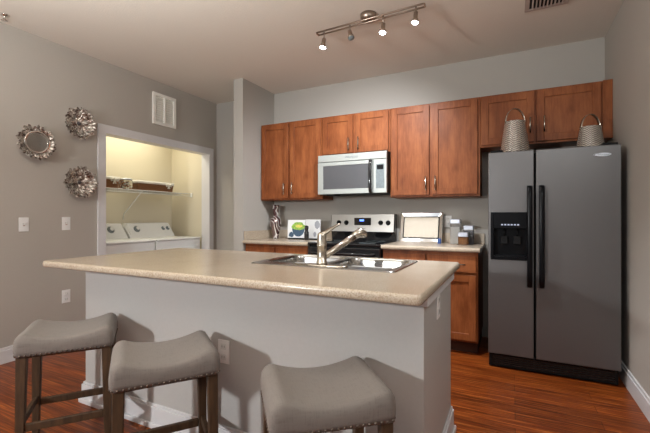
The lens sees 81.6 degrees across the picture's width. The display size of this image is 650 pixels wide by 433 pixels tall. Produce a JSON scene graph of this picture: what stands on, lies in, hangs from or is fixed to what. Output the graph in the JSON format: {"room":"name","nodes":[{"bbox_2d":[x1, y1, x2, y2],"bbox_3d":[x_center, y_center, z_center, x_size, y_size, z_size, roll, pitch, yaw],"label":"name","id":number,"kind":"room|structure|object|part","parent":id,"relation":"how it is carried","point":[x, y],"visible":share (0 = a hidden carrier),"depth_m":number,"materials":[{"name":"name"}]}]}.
{"room":"kitchen","nodes":[
{"label":"kitchen","id":0,"kind":"room"},
{"bbox_2d":[0,22,216,347],"bbox_3d":[-3.221,-0.188,1.878,0.120,2.735,7.500,0,0,26],"label":"wall","id":1,"kind":"structure","parent":0,"point":[41,78],"depth_m":3.37,"materials":[{"name":"beige paint"}]},
{"bbox_2d":[0,345,14,364],"bbox_3d":[-3.535,1.116,1.093,0.016,0.128,5.815,0,0,26],"label":"baseboard","id":2,"kind":"structure","parent":1,"relation":"attached to","point":[6,353],"depth_m":3.03,"materials":[{"name":"white paint"}]},
{"bbox_2d":[19,217,28,231],"bbox_3d":[-2.514,0.067,3.148,0.016,0.118,0.072,0,0,26],"label":"light switch","id":3,"kind":"object","parent":1,"relation":"attached to","point":[23,221],"visible":1,"depth_m":3.15,"materials":[{"name":"white plastic"}]},
{"bbox_2d":[16,124,55,160],"bbox_3d":[-2.449,-0.628,3.195,0.090,0.306,0.304,0,0,26],"label":"flower","id":4,"kind":"object","parent":1,"relation":"attached to","point":[37,142],"visible":1,"depth_m":3.19,"materials":[{"name":"silver metal"}]},
{"bbox_2d":[24,131,49,153],"bbox_3d":[-2.450,-0.628,3.198,0.044,0.195,0.195,0,0,26],"label":"mirror","id":5,"kind":"object","parent":4,"relation":"attached to","point":[35,142],"depth_m":3.19,"materials":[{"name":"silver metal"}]},
{"bbox_2d":[62,217,69,229],"bbox_3d":[-2.365,0.065,3.448,0.016,0.118,0.072,0,0,26],"label":"light switch","id":6,"kind":"object","parent":1,"relation":"attached to","point":[65,220],"visible":1,"depth_m":3.44,"materials":[{"name":"white plastic"}]},
{"bbox_2d":[62,289,69,302],"bbox_3d":[-2.369,0.730,3.450,0.009,0.118,0.072,0,0,26],"label":"outlet","id":7,"kind":"object","parent":1,"relation":"attached to","point":[65,293],"visible":1,"depth_m":3.44,"materials":[{"name":"white plastic"}]},
{"bbox_2d":[63,166,97,197],"bbox_3d":[-2.287,-0.324,3.523,0.089,0.302,0.314,0,0,26],"label":"flower","id":8,"kind":"object","parent":1,"relation":"attached to","point":[80,181],"visible":1,"depth_m":3.53,"materials":[{"name":"silver metal"}]},
{"bbox_2d":[65,107,97,139],"bbox_3d":[-2.285,-0.868,3.524,0.090,0.303,0.293,0,0,26],"label":"flower","id":9,"kind":"object","parent":1,"relation":"attached to","point":[80,123],"visible":1,"depth_m":3.52,"materials":[{"name":"silver metal"}]},
{"bbox_2d":[97,123,213,255],"bbox_3d":[-1.937,0.130,4.450,0.143,2.100,1.600,0,0,26],"label":"trim","id":10,"kind":"structure","parent":1,"relation":"attached to","point":[103,130],"depth_m":4.29,"materials":[{"name":"white paint"}]},
{"bbox_2d":[152,91,175,128],"bbox_3d":[-1.881,-1.239,4.417,0.022,0.362,0.326,0,0,26],"label":"air vent","id":11,"kind":"object","parent":1,"relation":"in","point":[163,106],"visible":1,"depth_m":4.40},
{"bbox_3d":[-1.914,-1.239,4.356,0.016,0.290,0.116,0,0,26],"label":"louver panel","id":12,"kind":"part","parent":11,"relation":"part of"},
{"bbox_3d":[-1.853,-1.239,4.480,0.016,0.290,0.116,0,0,26],"label":"louver panel","id":13,"kind":"part","parent":11,"relation":"part of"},
{"bbox_2d":[106,136,171,228],"bbox_3d":[-2.646,-0.020,4.791,0.100,2.400,1.830,0,0,26],"label":"wall","id":14,"kind":"structure","parent":0,"point":[124,158],"depth_m":4.99,"materials":[{"name":"beige paint"}]},
{"bbox_2d":[106,188,191,219],"bbox_3d":[-2.415,-0.145,4.679,0.417,0.373,1.624,0,0,26],"label":"wire shelf","id":15,"kind":"object","parent":14,"relation":"attached to","point":[107,189],"visible":0.65,"depth_m":4.78,"materials":[{"name":"white metal"}]},
{"bbox_2d":[106,176,119,187],"bbox_3d":[-2.544,-0.392,4.358,0.298,0.136,0.237,0,0,26],"label":"wicker basket","id":16,"kind":"object","parent":15,"relation":"on","point":[111,181],"visible":0.5,"depth_m":4.31,"materials":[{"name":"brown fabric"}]},
{"bbox_2d":[118,178,132,188],"bbox_3d":[-2.415,-0.393,4.559,0.156,0.137,0.156,0,0,26],"label":"storage jar","id":17,"kind":"object","parent":15,"relation":"on","point":[124,183],"visible":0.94,"depth_m":4.50,"materials":[{"name":"clear glass"}]},
{"bbox_2d":[132,180,173,191],"bbox_3d":[-2.271,-0.387,4.931,0.278,0.126,0.577,0,0,26],"label":"wicker basket","id":18,"kind":"object","parent":15,"relation":"on","point":[137,184],"visible":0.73,"depth_m":4.83,"materials":[{"name":"brown wicker"}]},
{"bbox_2d":[172,149,201,248],"bbox_3d":[-1.916,-0.020,5.395,0.670,2.400,0.100,0,0,26],"label":"wall","id":19,"kind":"structure","parent":0,"point":[186,166],"depth_m":5.36,"materials":[{"name":"beige paint"}]},
{"bbox_2d":[234,78,273,250],"bbox_3d":[-0.841,-0.188,4.535,0.130,2.735,0.624,0,0,26],"label":"wall partition","id":20,"kind":"structure","parent":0,"point":[253,104],"depth_m":4.32,"materials":[{"name":"beige paint"}]},
{"bbox_2d":[0,0,623,103],"bbox_3d":[-1.627,-1.580,1.087,5.520,0.050,7.700,0,0,26],"label":"ceiling","id":21,"kind":"structure","parent":0,"point":[199,48],"depth_m":3.18,"materials":[{"name":"paint"}]},
{"bbox_2d":[0,12,9,21],"bbox_3d":[-2.468,-1.530,2.900,0.064,0.048,0.064,0,0,26],"label":"sprinkler","id":22,"kind":"object","parent":21,"relation":"attached to","point":[4,15],"visible":1,"depth_m":2.89,"materials":[{"name":"silver metal"}]},
{"bbox_2d":[316,3,425,48],"bbox_3d":[0.335,-1.456,2.893,0.887,0.197,0.132,0,0,29],"label":"track light","id":23,"kind":"object","parent":21,"relation":"attached to","point":[368,16],"visible":1,"depth_m":2.85,"materials":[{"name":"metal"}]},
{"bbox_2d":[525,0,568,12],"bbox_3d":[1.572,-1.546,2.661,0.280,0.015,0.305,0,0,26],"label":"ceiling vent","id":24,"kind":"object","parent":21,"relation":"in","point":[530,5],"visible":1,"depth_m":2.75,"materials":[{"name":"metal"}]},
{"bbox_2d":[0,337,649,432],"bbox_3d":[-1.627,1.205,1.087,5.520,0.050,7.700,0,0,26],"label":"floor","id":25,"kind":"structure","parent":0,"point":[485,398],"depth_m":2.42,"materials":[{"name":"brown wood"}]},
{"bbox_2d":[13,312,117,432],"bbox_3d":[-1.345,0.870,1.996,0.418,0.619,0.344,0,0,-25],"label":"bar stool","id":26,"kind":"object","parent":25,"relation":"on","point":[42,337],"visible":0.99,"depth_m":1.90,"materials":[{"name":"beige fabric"}]},
{"bbox_3d":[-1.446,0.923,1.796,0.044,0.514,0.044,0,0,-25],"label":"leg","id":27,"kind":"part","parent":26,"relation":"part of","materials":[{"name":"brown wood"}]},
{"bbox_3d":[-1.563,0.923,2.047,0.044,0.514,0.044,0,0,-25],"label":"leg","id":28,"kind":"part","parent":26,"relation":"part of","materials":[{"name":"brown wood"}]},
{"bbox_3d":[-1.346,0.672,1.998,0.366,0.012,0.287,0,0,-25],"label":"seat frame","id":29,"kind":"part","parent":26,"relation":"part of","materials":[{"name":"brown wood"}]},
{"bbox_2d":[13,312,117,357],"bbox_3d":[-1.345,0.613,1.996,0.416,0.104,0.340,0,0,-25],"label":"seat cushion","id":30,"kind":"object","parent":26,"relation":"on","point":[42,337],"depth_m":1.89,"materials":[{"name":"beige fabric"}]},
{"bbox_3d":[-1.345,0.659,1.996,0.418,0.012,0.344,0,0,-25],"label":"nailhead trim","id":31,"kind":"part","parent":26,"relation":"part of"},
{"bbox_3d":[-1.126,0.923,1.945,0.044,0.514,0.044,0,0,-25],"label":"leg","id":32,"kind":"part","parent":26,"relation":"part of","materials":[{"name":"brown wood"}]},
{"bbox_2d":[106,223,155,254],"bbox_3d":[-2.443,0.631,4.272,0.675,1.098,0.694,0,0,26],"label":"washing machine","id":33,"kind":"object","parent":25,"relation":"on","point":[117,241],"visible":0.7,"depth_m":4.29,"materials":[{"name":"white metal"}]},
{"bbox_3d":[-2.365,0.270,4.233,0.420,0.008,0.560,0,0,26],"label":"lid","id":34,"kind":"part","parent":33,"relation":"part of","materials":[{"name":"white metal"}]},
{"bbox_3d":[-2.443,0.283,4.272,0.675,0.023,0.694,0,0,26],"label":"panel","id":35,"kind":"part","parent":33,"relation":"part of","materials":[{"name":"white metal"}]},
{"bbox_2d":[122,222,200,249],"bbox_3d":[-2.126,0.631,4.910,0.675,1.098,0.699,0,0,26],"label":"dryer","id":36,"kind":"object","parent":25,"relation":"on","point":[161,232],"visible":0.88,"depth_m":4.87,"materials":[{"name":"white metal"}]},
{"bbox_3d":[-2.126,0.283,4.910,0.675,0.023,0.699,0,0,26],"label":"panel","id":37,"kind":"part","parent":36,"relation":"part of","materials":[{"name":"white metal"}]},
{"bbox_3d":[-1.832,0.680,4.766,0.016,0.600,0.570,0,0,26],"label":"door","id":38,"kind":"part","parent":36,"relation":"part of","materials":[{"name":"white metal"}]},
{"bbox_2d":[108,330,219,432],"bbox_3d":[-0.700,0.870,1.648,0.418,0.619,0.344,0,0,-27],"label":"bar stool","id":39,"kind":"object","parent":25,"relation":"on","point":[134,366],"visible":1,"depth_m":1.57,"materials":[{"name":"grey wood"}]},
{"bbox_3d":[-0.794,0.923,1.444,0.044,0.514,0.044,0,0,-27],"label":"leg","id":40,"kind":"part","parent":39,"relation":"part of","materials":[{"name":"brown wood"}]},
{"bbox_2d":[108,330,219,392],"bbox_3d":[-0.700,0.613,1.648,0.416,0.104,0.340,0,0,-27],"label":"seat cushion","id":41,"kind":"object","parent":39,"relation":"on","point":[134,366],"depth_m":1.55,"materials":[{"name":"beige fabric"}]},
{"bbox_3d":[-0.700,0.659,1.648,0.418,0.012,0.344,0,0,-27],"label":"nailhead trim","id":42,"kind":"part","parent":39,"relation":"part of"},
{"bbox_3d":[-0.701,0.672,1.650,0.366,0.012,0.287,0,0,-27],"label":"seat frame","id":43,"kind":"part","parent":39,"relation":"part of","materials":[{"name":"brown wood"}]},
{"bbox_3d":[-0.607,0.923,1.852,0.044,0.514,0.044,0,0,-27],"label":"leg","id":44,"kind":"part","parent":39,"relation":"part of","materials":[{"name":"brown wood"}]},
{"bbox_3d":[-0.480,0.923,1.605,0.044,0.514,0.044,0,0,-27],"label":"leg","id":45,"kind":"part","parent":39,"relation":"part of","materials":[{"name":"brown wood"}]},
{"bbox_2d":[78,262,455,432],"bbox_3d":[-0.422,0.743,2.236,2.195,0.874,0.739,0,0,26],"label":"kitchen island","id":46,"kind":"object","parent":25,"relation":"on","point":[406,346],"visible":0.6,"depth_m":1.82,"materials":[{"name":"white paint"}]},
{"bbox_2d":[218,339,229,363],"bbox_3d":[-0.510,0.680,1.896,0.072,0.118,0.009,0,0,26],"label":"outlet","id":47,"kind":"object","parent":46,"relation":"attached to","point":[223,345],"visible":0.93,"depth_m":1.89,"materials":[{"name":"white plastic"}]},
{"bbox_2d":[43,248,459,305],"bbox_3d":[-0.460,0.285,2.236,2.268,0.038,1.053,0,0,26],"label":"island countertop","id":48,"kind":"structure","parent":46,"relation":"on","point":[414,284],"depth_m":1.79,"materials":[{"name":"beige stone"}]},
{"bbox_2d":[252,254,417,272],"bbox_3d":[0.063,0.351,2.191,0.848,0.182,0.524,0,0,26],"label":"sink","id":49,"kind":"object","parent":48,"relation":"in","point":[391,265],"visible":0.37,"depth_m":2.28,"materials":[{"name":"metal"}]},
{"bbox_3d":[-0.105,0.351,2.310,0.374,0.182,0.400,0,0,26],"label":"bowl","id":50,"kind":"part","parent":49,"relation":"part of","materials":[{"name":"metal"}]},
{"bbox_3d":[0.258,0.351,2.130,0.376,0.182,0.400,0,0,26],"label":"bowl","id":51,"kind":"part","parent":49,"relation":"part of","materials":[{"name":"metal"}]},
{"bbox_2d":[306,223,366,267],"bbox_3d":[0.068,0.148,2.069,0.262,0.225,0.277,0,0,26],"label":"faucet","id":52,"kind":"object","parent":48,"relation":"on","point":[323,254],"visible":1,"depth_m":1.99,"materials":[{"name":"silver metal"}]},
{"bbox_3d":[0.008,0.256,1.979,0.235,0.008,0.062,0,0,26],"label":"deck plate","id":53,"kind":"part","parent":52,"relation":"part of","materials":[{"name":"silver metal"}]},
{"bbox_3d":[0.028,0.073,2.015,0.130,0.075,0.040,0,0,-27],"label":"lever","id":54,"kind":"part","parent":52,"relation":"part of","materials":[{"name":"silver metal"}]},
{"bbox_3d":[0.078,0.162,2.047,0.224,0.142,0.037,0,0,-30],"label":"spout","id":55,"kind":"part","parent":52,"relation":"part of","materials":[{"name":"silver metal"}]},
{"bbox_3d":[-0.422,1.115,2.236,2.195,0.130,0.739,0,0,26],"label":"molding","id":56,"kind":"part","parent":46,"relation":"part of","materials":[{"name":"white paint"}]},
{"bbox_3d":[-0.421,0.326,2.243,2.175,0.040,0.727,0,0,26],"label":"molding","id":57,"kind":"part","parent":46,"relation":"part of","materials":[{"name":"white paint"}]},
{"bbox_2d":[436,294,439,319],"bbox_3d":[0.518,0.405,1.719,0.009,0.118,0.072,0,0,26],"label":"outlet","id":58,"kind":"object","parent":46,"relation":"attached to","point":[438,297],"visible":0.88,"depth_m":1.70,"materials":[{"name":"white plastic"}]},
{"bbox_2d":[246,244,307,253],"bbox_3d":[-0.414,0.743,4.316,0.827,0.874,0.635,0,0,26],"label":"base cabinet","id":59,"kind":"object","parent":25,"relation":"on","point":[290,249],"visible":0.1,"depth_m":4.06,"materials":[{"name":"brown wood"}]},
{"bbox_3d":[-0.716,0.407,4.163,0.385,0.145,0.020,0,0,26],"label":"drawer","id":60,"kind":"part","parent":59,"relation":"part of","materials":[{"name":"brown wood"}]},
{"bbox_2d":[243,230,331,245],"bbox_3d":[-0.412,0.235,4.317,0.829,0.138,0.631,0,0,26],"label":"countertop","id":61,"kind":"structure","parent":59,"relation":"on","point":[260,236],"depth_m":4.28,"materials":[{"name":"beige stone"}]},
{"bbox_2d":[270,205,280,237],"bbox_3d":[-0.599,0.063,4.585,0.138,0.405,0.138,0,0,26],"label":"vase","id":62,"kind":"object","parent":61,"relation":"on","point":[275,222],"visible":0.97,"depth_m":4.55,"materials":[{"name":"silver metal"}]},
{"bbox_2d":[288,219,320,239],"bbox_3d":[-0.239,0.150,4.380,0.433,0.230,0.085,0,0,26],"label":"cookbook","id":63,"kind":"object","parent":61,"relation":"on","point":[296,230],"visible":0.87,"depth_m":4.40,"materials":[{"name":"white paper"}]},
{"bbox_2d":[292,222,304,229],"bbox_3d":[-0.311,0.113,4.418,0.174,0.095,0.030,0,0,26],"label":"picture","id":64,"kind":"object","parent":63,"relation":"on","point":[295,225],"depth_m":4.42},
{"bbox_2d":[292,228,304,236],"bbox_3d":[-0.313,0.187,4.417,0.155,0.095,0.006,0,0,17],"label":"picture","id":65,"kind":"object","parent":63,"relation":"on","point":[296,232],"depth_m":4.42},
{"bbox_2d":[315,221,319,228],"bbox_3d":[-0.088,0.095,4.293,0.075,0.095,0.006,0,0,36],"label":"picture","id":66,"kind":"object","parent":63,"relation":"attached to","point":[317,223],"depth_m":4.29},
{"bbox_2d":[304,225,308,239],"bbox_3d":[-0.207,0.183,4.234,0.054,0.165,0.054,0,0,26],"label":"pepper mill","id":67,"kind":"object","parent":61,"relation":"on","point":[306,233],"visible":0.94,"depth_m":4.21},
{"bbox_3d":[-0.351,0.407,3.981,0.390,0.145,0.020,0,0,26],"label":"drawer","id":68,"kind":"part","parent":59,"relation":"part of","materials":[{"name":"brown wood"}]},
{"bbox_2d":[260,356,395,432],"bbox_3d":[-0.006,0.870,1.329,0.418,0.619,0.344,0,0,-14],"label":"bar stool","id":69,"kind":"object","parent":25,"relation":"on","point":[345,394],"visible":1,"depth_m":1.21,"materials":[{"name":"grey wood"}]},
{"bbox_3d":[-0.210,0.923,1.421,0.044,0.514,0.044,0,0,-14],"label":"leg","id":70,"kind":"part","parent":69,"relation":"part of","materials":[{"name":"brown wood"}]},
{"bbox_3d":[-0.006,0.659,1.329,0.418,0.012,0.344,0,0,-14],"label":"nailhead trim","id":71,"kind":"part","parent":69,"relation":"part of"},
{"bbox_3d":[0.132,0.923,1.507,0.044,0.514,0.044,0,0,-14],"label":"leg","id":72,"kind":"part","parent":69,"relation":"part of","materials":[{"name":"brown wood"}]},
{"bbox_3d":[0.199,0.923,1.238,0.044,0.514,0.044,0,0,-14],"label":"leg","id":73,"kind":"part","parent":69,"relation":"part of","materials":[{"name":"brown wood"}]},
{"bbox_2d":[308,214,396,257],"bbox_3d":[0.294,0.568,3.928,0.770,1.185,0.672,0,0,26],"label":"stove","id":74,"kind":"object","parent":25,"relation":"on","point":[381,228],"visible":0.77,"depth_m":4.04,"materials":[{"name":"silver metal"}]},
{"bbox_3d":[0.156,0.360,3.650,0.674,0.024,0.052,0,0,26],"label":"handle","id":75,"kind":"part","parent":74,"relation":"part of","materials":[{"name":"metal"}]},
{"bbox_3d":[0.174,0.608,3.687,0.762,0.605,0.036,0,0,26],"label":"oven door","id":76,"kind":"part","parent":74,"relation":"part of","materials":[{"name":"black glass"}]},
{"bbox_2d":[308,239,395,246],"bbox_3d":[0.291,0.274,3.921,0.770,0.023,0.558,0,0,26],"label":"cooktop","id":77,"kind":"object","parent":74,"relation":"in","point":[332,242],"depth_m":3.80,"materials":[{"name":"black glass"}]},
{"bbox_3d":[0.403,0.071,4.147,0.730,0.188,0.041,0,0,26],"label":"control panel","id":78,"kind":"part","parent":74,"relation":"part of","materials":[{"name":"silver metal"}]},
{"bbox_2d":[383,249,482,353],"bbox_3d":[1.034,0.743,3.597,0.834,0.874,0.635,0,0,26],"label":"base cabinet","id":79,"kind":"object","parent":25,"relation":"on","point":[467,283],"visible":0.25,"depth_m":3.23,"materials":[{"name":"brown wood"}]},
{"bbox_3d":[0.724,0.407,3.447,0.388,0.145,0.020,0,0,26],"label":"drawer","id":80,"kind":"part","parent":79,"relation":"part of","materials":[{"name":"brown wood"}]},
{"bbox_2d":[381,232,484,252],"bbox_3d":[1.041,0.235,3.595,0.852,0.138,0.631,0,0,26],"label":"countertop","id":81,"kind":"structure","parent":79,"relation":"on","point":[479,238],"depth_m":3.46,"materials":[{"name":"beige stone"}]},
{"bbox_2d":[399,212,442,242],"bbox_3d":[0.982,0.111,3.863,0.426,0.308,0.087,0,0,26],"label":"serving tray","id":82,"kind":"object","parent":81,"relation":"on","point":[422,227],"visible":0.89,"depth_m":3.86,"materials":[{"name":"silver metal"}]},
{"bbox_2d":[450,219,461,243],"bbox_3d":[1.262,0.145,3.638,0.099,0.240,0.099,0,0,26],"label":"canister","id":83,"kind":"object","parent":81,"relation":"on","point":[455,224],"visible":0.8,"depth_m":3.60,"materials":[{"name":"clear glass"}]},
{"bbox_3d":[1.262,0.045,3.638,0.099,0.040,0.099,0,0,26],"label":"lid","id":84,"kind":"part","parent":83,"relation":"part of","materials":[{"name":"silver metal"}]},
{"bbox_2d":[458,232,468,244],"bbox_3d":[1.298,0.206,3.531,0.094,0.118,0.094,0,0,26],"label":"canister","id":85,"kind":"object","parent":81,"relation":"on","point":[463,237],"visible":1,"depth_m":3.49,"materials":[{"name":"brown glass"}]},
{"bbox_3d":[1.298,0.167,3.531,0.094,0.040,0.094,0,0,26],"label":"lid","id":86,"kind":"part","parent":85,"relation":"part of","materials":[{"name":"silver metal"}]},
{"bbox_2d":[458,237,468,244],"bbox_3d":[1.298,0.227,3.531,0.090,0.078,0.090,0,0,26],"label":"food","id":87,"kind":"object","parent":85,"relation":"on","point":[461,240],"depth_m":3.49,"materials":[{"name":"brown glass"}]},
{"bbox_2d":[463,225,474,244],"bbox_3d":[1.383,0.175,3.623,0.097,0.180,0.097,0,0,26],"label":"canister","id":88,"kind":"object","parent":81,"relation":"on","point":[466,228],"visible":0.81,"depth_m":3.57,"materials":[{"name":"clear glass"}]},
{"bbox_3d":[1.383,0.105,3.623,0.097,0.040,0.097,0,0,26],"label":"lid","id":89,"kind":"part","parent":88,"relation":"part of","materials":[{"name":"silver metal"}]},
{"bbox_3d":[1.094,0.407,3.264,0.402,0.145,0.020,0,0,26],"label":"drawer","id":90,"kind":"part","parent":79,"relation":"part of","materials":[{"name":"brown wood"}]},
{"bbox_3d":[1.094,0.777,3.264,0.402,0.555,0.020,0,0,26],"label":"door","id":91,"kind":"part","parent":79,"relation":"part of","materials":[{"name":"brown wood"}]},
{"bbox_2d":[488,142,620,384],"bbox_3d":[1.809,0.332,3.078,0.840,1.696,0.817,0,0,26],"label":"refrigerator","id":92,"kind":"object","parent":25,"relation":"on","point":[554,215],"visible":1,"depth_m":2.75,"materials":[{"name":"silver metal"}]},
{"bbox_3d":[1.435,0.283,2.916,0.314,1.563,0.070,0,0,26],"label":"freezer door","id":93,"kind":"part","parent":92,"relation":"part of","materials":[{"name":"silver metal"}]},
{"bbox_2d":[501,108,529,151],"bbox_3d":[1.530,-0.684,3.037,0.220,0.372,0.220,0,0,1],"label":"metal bucket","id":94,"kind":"object","parent":92,"relation":"on","point":[515,137],"visible":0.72,"depth_m":2.96,"materials":[{"name":"silver metal"}]},
{"bbox_3d":[1.530,-0.806,3.037,0.168,0.128,0.026,0,0,1],"label":"strap handle","id":95,"kind":"part","parent":94,"relation":"part of","materials":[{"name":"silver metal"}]},
{"bbox_3d":[1.524,0.150,2.805,0.035,0.764,0.074,0,0,26],"label":"handle","id":96,"kind":"part","parent":92,"relation":"part of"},
{"bbox_3d":[1.594,0.150,2.770,0.035,0.764,0.074,0,0,26],"label":"handle","id":97,"kind":"part","parent":92,"relation":"part of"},
{"bbox_3d":[1.818,0.283,2.726,0.511,1.563,0.070,0,0,26],"label":"fresh food door","id":98,"kind":"part","parent":92,"relation":"part of","materials":[{"name":"silver metal"}]},
{"bbox_2d":[576,114,604,146],"bbox_3d":[1.992,-0.633,2.829,0.184,0.270,0.184,0,0,1],"label":"metal bucket","id":99,"kind":"object","parent":92,"relation":"on","point":[591,135],"visible":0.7,"depth_m":2.77,"materials":[{"name":"silver metal"}]},
{"bbox_3d":[1.992,-0.710,2.829,0.152,0.116,0.026,0,0,1],"label":"strap handle","id":100,"kind":"part","parent":99,"relation":"part of","materials":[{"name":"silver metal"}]},
{"bbox_2d":[217,37,604,336],"bbox_3d":[0.475,-0.188,4.286,4.600,2.735,0.100,0,0,26],"label":"wall","id":101,"kind":"structure","parent":0,"point":[580,62],"depth_m":3.98,"materials":[{"name":"beige paint"}]},
{"bbox_2d":[244,230,331,239],"bbox_3d":[-0.408,0.216,4.326,0.829,0.100,0.611,0,0,26],"label":"backsplash","id":102,"kind":"structure","parent":101,"relation":"attached to","point":[260,234],"depth_m":4.47,"materials":[{"name":"beige laminate"}]},
{"bbox_2d":[261,118,332,200],"bbox_3d":[-0.349,-0.643,4.451,0.823,0.903,0.335,0,0,26],"label":"upper cabinet","id":103,"kind":"object","parent":101,"relation":"attached to","point":[290,151],"visible":0.98,"depth_m":4.33,"materials":[{"name":"brown wood"}]},
{"bbox_3d":[-0.589,-0.643,4.434,0.373,0.867,0.020,0,0,26],"label":"door","id":104,"kind":"part","parent":103,"relation":"part of","materials":[{"name":"brown wood"}]},
{"bbox_3d":[-0.222,-0.643,4.252,0.393,0.867,0.020,0,0,26],"label":"door","id":105,"kind":"part","parent":103,"relation":"part of","materials":[{"name":"brown wood"}]},
{"bbox_2d":[323,109,390,155],"bbox_3d":[0.367,-0.876,4.096,0.771,0.437,0.335,0,0,26],"label":"upper cabinet","id":106,"kind":"object","parent":101,"relation":"attached to","point":[370,131],"visible":0.95,"depth_m":3.96,"materials":[{"name":"brown wood"}]},
{"bbox_3d":[0.136,-0.876,4.074,0.355,0.401,0.020,0,0,26],"label":"door","id":107,"kind":"part","parent":106,"relation":"part of","materials":[{"name":"brown wood"}]},
{"bbox_2d":[318,151,390,195],"bbox_3d":[0.342,-0.439,4.044,0.763,0.433,0.448,0,0,26],"label":"microwave","id":108,"kind":"object","parent":106,"relation":"attached to","point":[364,173],"visible":0.98,"depth_m":3.87,"materials":[{"name":"silver metal"}]},
{"bbox_3d":[0.209,-0.405,3.932,0.623,0.335,0.030,0,0,26],"label":"door","id":109,"kind":"part","parent":108,"relation":"part of","materials":[{"name":"silver metal"}]},
{"bbox_3d":[0.272,-0.615,3.902,0.763,0.074,0.028,0,0,26],"label":"vent panel","id":110,"kind":"part","parent":108,"relation":"part of","materials":[{"name":"silver metal"}]},
{"bbox_3d":[0.453,-0.405,3.768,0.033,0.356,0.052,0,0,26],"label":"handle","id":111,"kind":"part","parent":108,"relation":"part of","materials":[{"name":"silver metal"}]},
{"bbox_3d":[0.552,-0.405,3.762,0.137,0.335,0.030,0,0,26],"label":"control panel","id":112,"kind":"part","parent":108,"relation":"part of","materials":[{"name":"silver metal"}]},
{"bbox_3d":[0.485,-0.876,3.901,0.356,0.401,0.020,0,0,26],"label":"door","id":113,"kind":"part","parent":106,"relation":"part of","materials":[{"name":"brown wood"}]},
{"bbox_2d":[391,97,481,198],"bbox_3d":[1.091,-0.643,3.736,0.843,0.903,0.335,0,0,26],"label":"upper cabinet","id":114,"kind":"object","parent":101,"relation":"attached to","point":[436,152],"visible":0.98,"depth_m":3.61,"materials":[{"name":"brown wood"}]},
{"bbox_3d":[0.841,-0.643,3.725,0.372,0.867,0.020,0,0,26],"label":"door","id":115,"kind":"part","parent":114,"relation":"part of","materials":[{"name":"brown wood"}]},
{"bbox_3d":[1.214,-0.643,3.539,0.406,0.867,0.020,0,0,26],"label":"door","id":116,"kind":"part","parent":114,"relation":"part of","materials":[{"name":"brown wood"}]},
{"bbox_2d":[399,232,484,243],"bbox_3d":[1.177,0.216,3.869,0.852,0.100,0.020,0,0,26],"label":"backsplash","id":117,"kind":"structure","parent":101,"relation":"attached to","point":[479,238],"depth_m":3.71,"materials":[{"name":"beige laminate"}]},
{"bbox_2d":[444,216,451,226],"bbox_3d":[1.252,0.050,3.839,0.072,0.118,0.009,0,0,26],"label":"outlet","id":118,"kind":"object","parent":101,"relation":"attached to","point":[446,218],"visible":0.92,"depth_m":3.84,"materials":[{"name":"white plastic"}]},
{"bbox_2d":[480,79,612,151],"bbox_3d":[1.909,-0.862,3.330,0.978,0.467,0.335,0,0,26],"label":"upper cabinet","id":119,"kind":"object","parent":101,"relation":"attached to","point":[553,116],"visible":0.86,"depth_m":3.19,"materials":[{"name":"brown wood"}]},
{"bbox_3d":[1.615,-0.862,3.340,0.423,0.431,0.020,0,0,26],"label":"door","id":120,"kind":"part","parent":119,"relation":"part of","materials":[{"name":"brown wood"}]},
{"bbox_3d":[2.021,-0.862,3.139,0.452,0.431,0.020,0,0,26],"label":"door","id":121,"kind":"part","parent":119,"relation":"part of","materials":[{"name":"brown wood"}]},
{"bbox_2d":[605,0,649,396],"bbox_3d":[0.801,-0.188,-0.118,0.100,2.735,7.500,0,0,26],"label":"wall","id":122,"kind":"structure","parent":0,"point":[627,39],"depth_m":2.49,"materials":[{"name":"beige paint"}]},
{"bbox_2d":[619,360,649,422],"bbox_3d":[0.749,1.116,-0.093,0.016,0.128,7.500,0,0,26],"label":"baseboard","id":123,"kind":"structure","parent":122,"relation":"attached to","point":[635,389],"depth_m":2.40,"materials":[{"name":"white paint"}]}
]}

